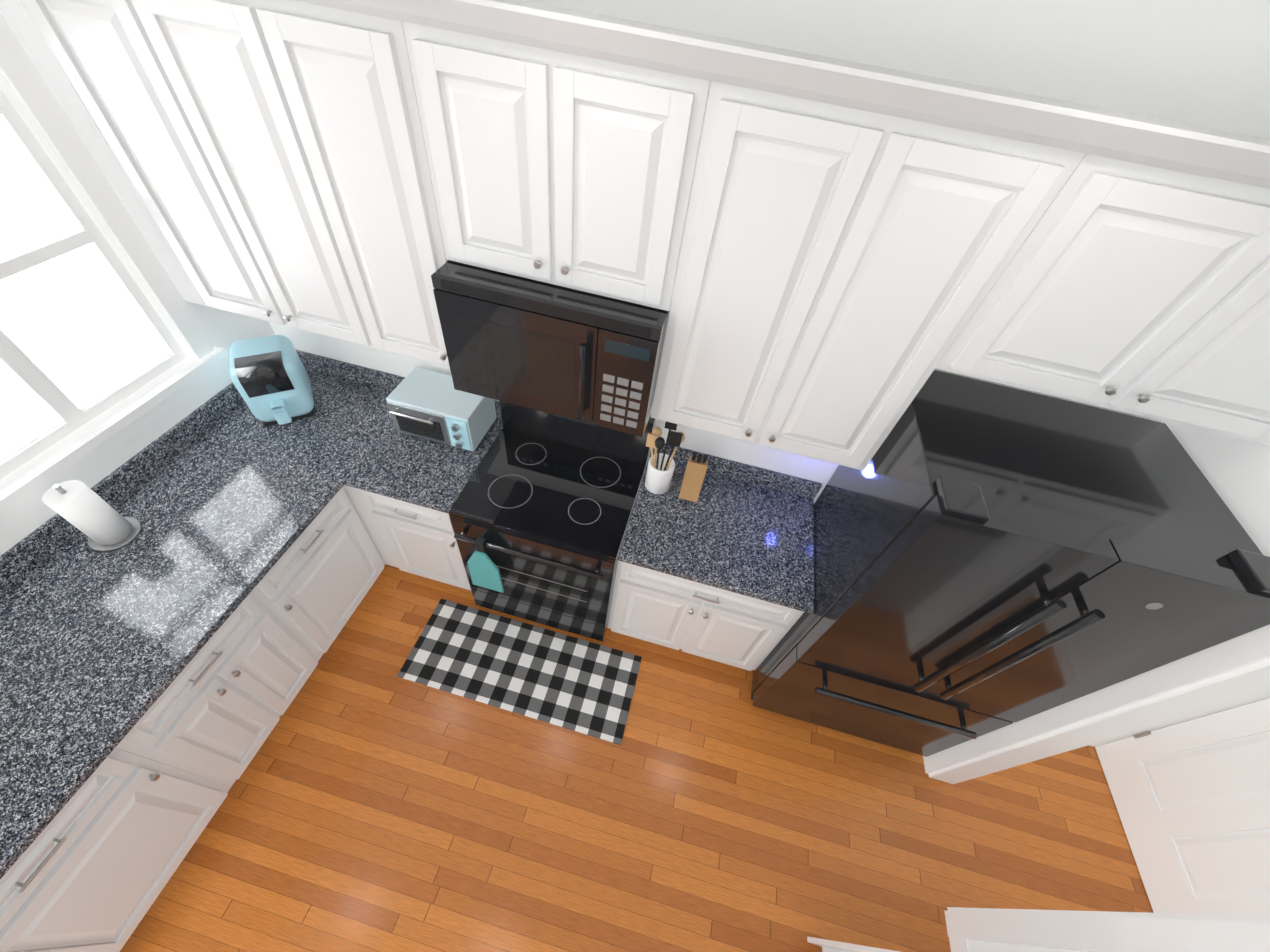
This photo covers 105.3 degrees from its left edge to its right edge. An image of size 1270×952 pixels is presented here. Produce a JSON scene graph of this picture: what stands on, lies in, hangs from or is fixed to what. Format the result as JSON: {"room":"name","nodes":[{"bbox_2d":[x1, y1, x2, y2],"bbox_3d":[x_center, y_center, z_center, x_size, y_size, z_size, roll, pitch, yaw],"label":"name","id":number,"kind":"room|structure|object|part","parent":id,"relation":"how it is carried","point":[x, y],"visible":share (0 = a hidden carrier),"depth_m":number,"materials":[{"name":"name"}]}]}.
{"room":"kitchen","nodes":[
{"label":"kitchen","id":0,"kind":"room"},
{"bbox_2d":[0,11,274,555],"bbox_3d":[-2.641,1.295,0.206,0.120,2.800,6.300,15,49,4],"label":"wall","id":1,"kind":"structure","parent":0,"point":[225,330],"depth_m":1.95,"materials":[{"name":"white paint"}]},
{"bbox_2d":[0,12,227,532],"bbox_3d":[-2.018,-0.530,1.447,0.121,1.275,1.150,15,49,4],"label":"window","id":2,"kind":"structure","parent":1,"relation":"in","point":[86,336],"depth_m":1.71,"materials":[{"name":"white"}]},
{"bbox_2d":[0,382,243,592],"bbox_3d":[-2.142,0.171,1.837,0.020,0.099,2.308,15,49,4],"label":"backsplash","id":3,"kind":"structure","parent":1,"relation":"attached to","point":[44,541],"depth_m":1.98,"materials":[{"name":"grey stone"}]},
{"bbox_2d":[120,564,1153,951],"bbox_3d":[-0.276,2.525,1.385,4.920,0.050,7.220,15,49,4],"label":"floor","id":4,"kind":"structure","parent":0,"point":[372,802],"depth_m":2.21,"materials":[{"name":"brown wood"}]},
{"bbox_2d":[0,745,234,951],"bbox_3d":[-2.069,1.218,1.637,0.720,0.879,0.579,15,49,4],"label":"base cabinet","id":5,"kind":"object","parent":4,"relation":"on","point":[95,872],"depth_m":1.57,"materials":[{"name":"white paint"}]},
{"bbox_2d":[0,441,343,880],"bbox_3d":[-1.872,0.534,1.651,0.753,0.034,1.673,15,49,4],"label":"countertop","id":6,"kind":"structure","parent":5,"relation":"on","point":[91,640],"depth_m":1.69,"materials":[{"name":"grey stone"}]},
{"bbox_2d":[42,480,141,551],"bbox_3d":[-1.989,0.131,1.762,0.156,0.298,0.156,15,49,4],"label":"paper towel","id":7,"kind":"object","parent":6,"relation":"on","point":[97,520],"visible":1,"depth_m":1.74,"materials":[{"name":"white paper"}]},
{"bbox_2d":[124,585,323,780],"bbox_3d":[-1.932,0.810,2.012,0.720,0.879,0.562,15,49,4],"label":"base cabinet","id":8,"kind":"object","parent":4,"relation":"on","point":[219,712],"depth_m":1.91,"materials":[{"name":"white paint"}]},
{"bbox_2d":[260,485,387,652],"bbox_3d":[-1.798,0.409,2.380,0.720,0.879,0.561,15,49,4],"label":"base cabinet","id":9,"kind":"object","parent":4,"relation":"on","point":[321,581],"depth_m":2.29,"materials":[{"name":"white paint"}]},
{"bbox_2d":[196,369,502,516],"bbox_3d":[-1.348,-0.226,2.388,1.266,0.034,0.635,15,49,4],"label":"countertop","id":10,"kind":"structure","parent":9,"relation":"on","point":[352,435],"depth_m":2.29,"materials":[{"name":"grey stone"}]},
{"bbox_2d":[229,335,314,425],"bbox_3d":[-1.716,-0.456,2.294,0.341,0.324,0.354,15,49,4],"label":"air fryer","id":11,"kind":"object","parent":10,"relation":"on","point":[269,376],"visible":1,"depth_m":2.19,"materials":[{"name":"teal plastic"}]},
{"bbox_3d":[-1.659,-0.457,2.173,0.210,0.129,0.206,15,49,4],"label":"panel","id":12,"kind":"part","parent":11,"relation":"part of","materials":[{"name":"black glass"}]},
{"bbox_3d":[-1.633,-0.295,2.236,0.084,0.090,0.086,15,49,4],"label":"handle","id":13,"kind":"part","parent":11,"relation":"part of","materials":[{"name":"teal plastic"}]},
{"bbox_2d":[386,367,495,450],"bbox_3d":[-0.932,-0.305,2.344,0.400,0.225,0.307,15,49,4],"label":"toaster oven","id":14,"kind":"object","parent":10,"relation":"on","point":[430,405],"visible":0.98,"depth_m":2.26,"materials":[{"name":"teal metal"}]},
{"bbox_3d":[-0.960,-0.217,2.253,0.380,0.180,0.049,15,49,4],"label":"door","id":15,"kind":"part","parent":14,"relation":"part of","materials":[{"name":"black glass"}]},
{"bbox_2d":[360,513,371,532],"bbox_3d":[-1.629,-0.002,2.762,0.780,0.879,0.600,15,49,4],"label":"base cabinet","id":16,"kind":"object","parent":4,"relation":"on","point":[361,514],"depth_m":2.48,"materials":[{"name":"white paint"}]},
{"bbox_2d":[348,489,470,589],"bbox_3d":[-1.021,0.165,2.706,0.486,0.879,0.620,15,49,4],"label":"base cabinet","id":17,"kind":"object","parent":4,"relation":"on","point":[412,539],"depth_m":2.43,"materials":[{"name":"white paint"}]},
{"bbox_2d":[397,599,641,744],"bbox_3d":[-0.595,1.022,2.601,1.200,0.011,0.455,15,49,4],"label":"rug","id":18,"kind":"object","parent":4,"relation":"on","point":[547,675],"visible":1,"depth_m":2.58,"materials":[{"name":"fabric"}]},
{"bbox_2d":[449,401,655,641],"bbox_3d":[-0.415,0.262,2.500,0.758,1.195,0.714,15,49,4],"label":"range","id":19,"kind":"object","parent":4,"relation":"on","point":[540,511],"visible":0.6,"depth_m":2.29,"materials":[{"name":"black metal"}]},
{"bbox_2d":[467,536,503,592],"bbox_3d":[-0.699,0.414,2.260,0.160,0.386,0.046,15,49,4],"label":"towel","id":20,"kind":"object","parent":19,"relation":"hanging from","point":[484,573],"depth_m":2.24,"materials":[{"name":"teal fabric"}]},
{"bbox_3d":[-0.464,0.337,2.126,0.676,0.024,0.057,15,49,4],"label":"handle","id":21,"kind":"part","parent":19,"relation":"part of","materials":[{"name":"black"}]},
{"bbox_2d":[607,462,810,670],"bbox_3d":[0.354,0.524,2.596,0.836,0.879,0.620,15,49,4],"label":"base cabinet","id":22,"kind":"object","parent":4,"relation":"on","point":[732,629],"depth_m":2.32,"materials":[{"name":"white paint"}]},
{"bbox_2d":[617,457,813,612],"bbox_3d":[0.406,0.232,2.248,0.844,0.034,0.635,15,49,4],"label":"countertop","id":23,"kind":"structure","parent":22,"relation":"on","point":[744,538],"depth_m":2.18,"materials":[{"name":"grey stone"}]},
{"bbox_2d":[645,421,684,493],"bbox_3d":[0.121,-0.084,2.183,0.159,0.410,0.136,15,49,4],"label":"utensil crock","id":24,"kind":"object","parent":23,"relation":"on","point":[660,470],"visible":1,"depth_m":2.19,"materials":[{"name":"white ceramic"}]},
{"bbox_2d":[679,452,707,501],"bbox_3d":[0.285,-0.031,2.256,0.090,0.267,0.168,15,49,4],"label":"knife block","id":25,"kind":"object","parent":23,"relation":"on","point":[694,476],"visible":1,"depth_m":2.24,"materials":[{"name":"brown wood"}]},
{"bbox_2d":[807,937,899,951],"bbox_3d":[0.990,1.941,1.458,0.620,0.879,0.638,15,49,4],"label":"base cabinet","id":26,"kind":"object","parent":4,"relation":"on","point":[830,945],"visible":1,"depth_m":1.73,"materials":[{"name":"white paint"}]},
{"bbox_2d":[751,370,1269,756],"bbox_3d":[1.226,0.547,2.107,0.910,1.775,0.804,15,49,4],"label":"fridge","id":27,"kind":"object","parent":4,"relation":"on","point":[989,557],"visible":0.96,"depth_m":1.52,"materials":[{"name":"black metal"}]},
{"bbox_2d":[269,0,1269,502],"bbox_3d":[0.028,-0.505,2.162,4.060,2.800,0.120,15,49,4],"label":"wall","id":28,"kind":"structure","parent":0,"point":[1201,62],"depth_m":1.18,"materials":[{"name":"white paint"}]},
{"bbox_2d":[295,349,821,500],"bbox_3d":[-0.482,-0.285,2.477,2.854,0.099,0.020,15,49,4],"label":"backsplash","id":29,"kind":"structure","parent":28,"relation":"attached to","point":[726,468],"depth_m":2.41,"materials":[{"name":"grey stone"}]},
{"bbox_2d":[0,0,1269,470],"bbox_3d":[0.033,-0.707,1.559,3.816,1.110,0.375,15,49,4],"label":"upper cabinet","id":30,"kind":"object","parent":28,"relation":"attached to","point":[830,260],"visible":1,"depth_m":1.30,"materials":[{"name":"white paint"}]},
{"bbox_2d":[431,260,669,436],"bbox_3d":[-0.267,-0.520,1.798,0.754,0.460,0.466,15,49,4],"label":"over-the-range microwave","id":31,"kind":"object","parent":30,"relation":"attached to","point":[583,356],"visible":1,"depth_m":1.62,"materials":[{"name":"black metal"}]},
{"bbox_2d":[802,456,818,462],"bbox_3d":[0.819,-0.105,2.211,0.072,0.116,0.006,15,49,4],"label":"electrical outlet","id":32,"kind":"object","parent":28,"relation":"attached to","point":[809,459],"visible":0.27,"depth_m":2.24,"materials":[{"name":"white plastic"}]},
{"bbox_2d":[966,422,1269,951],"bbox_3d":[1.589,1.007,1.077,0.120,2.800,4.560,15,49,4],"label":"wall","id":33,"kind":"structure","parent":0,"point":[1235,472],"depth_m":1.47,"materials":[{"name":"white paint"}]},
{"bbox_2d":[949,937,967,951],"bbox_3d":[1.858,1.888,2.151,0.941,0.100,1.720,15,49,4],"label":"baseboard","id":34,"kind":"structure","parent":33,"relation":"attached to","point":[958,944],"depth_m":2.01,"materials":[{"name":"white wood"}]},
{"bbox_2d":[923,624,1269,951],"bbox_3d":[1.615,1.035,1.494,0.153,2.145,0.710,15,49,4],"label":"door frame","id":35,"kind":"structure","parent":33,"relation":"attached to","point":[1232,671],"depth_m":1.56,"materials":[{"name":"white wood"}]},
{"bbox_2d":[1089,693,1269,746],"bbox_3d":[2.658,0.727,1.478,0.120,2.800,3.120,15,49,4],"label":"wall","id":36,"kind":"structure","parent":0,"point":[1223,708],"depth_m":2.25,"materials":[{"name":"white paint"}]},
{"bbox_2d":[1095,698,1269,915],"bbox_3d":[2.521,1.091,1.653,0.117,2.022,0.756,15,49,4],"label":"hall door","id":37,"kind":"structure","parent":36,"relation":"in","point":[1191,798],"depth_m":2.12,"materials":[{"name":"white wood"}]}
]}

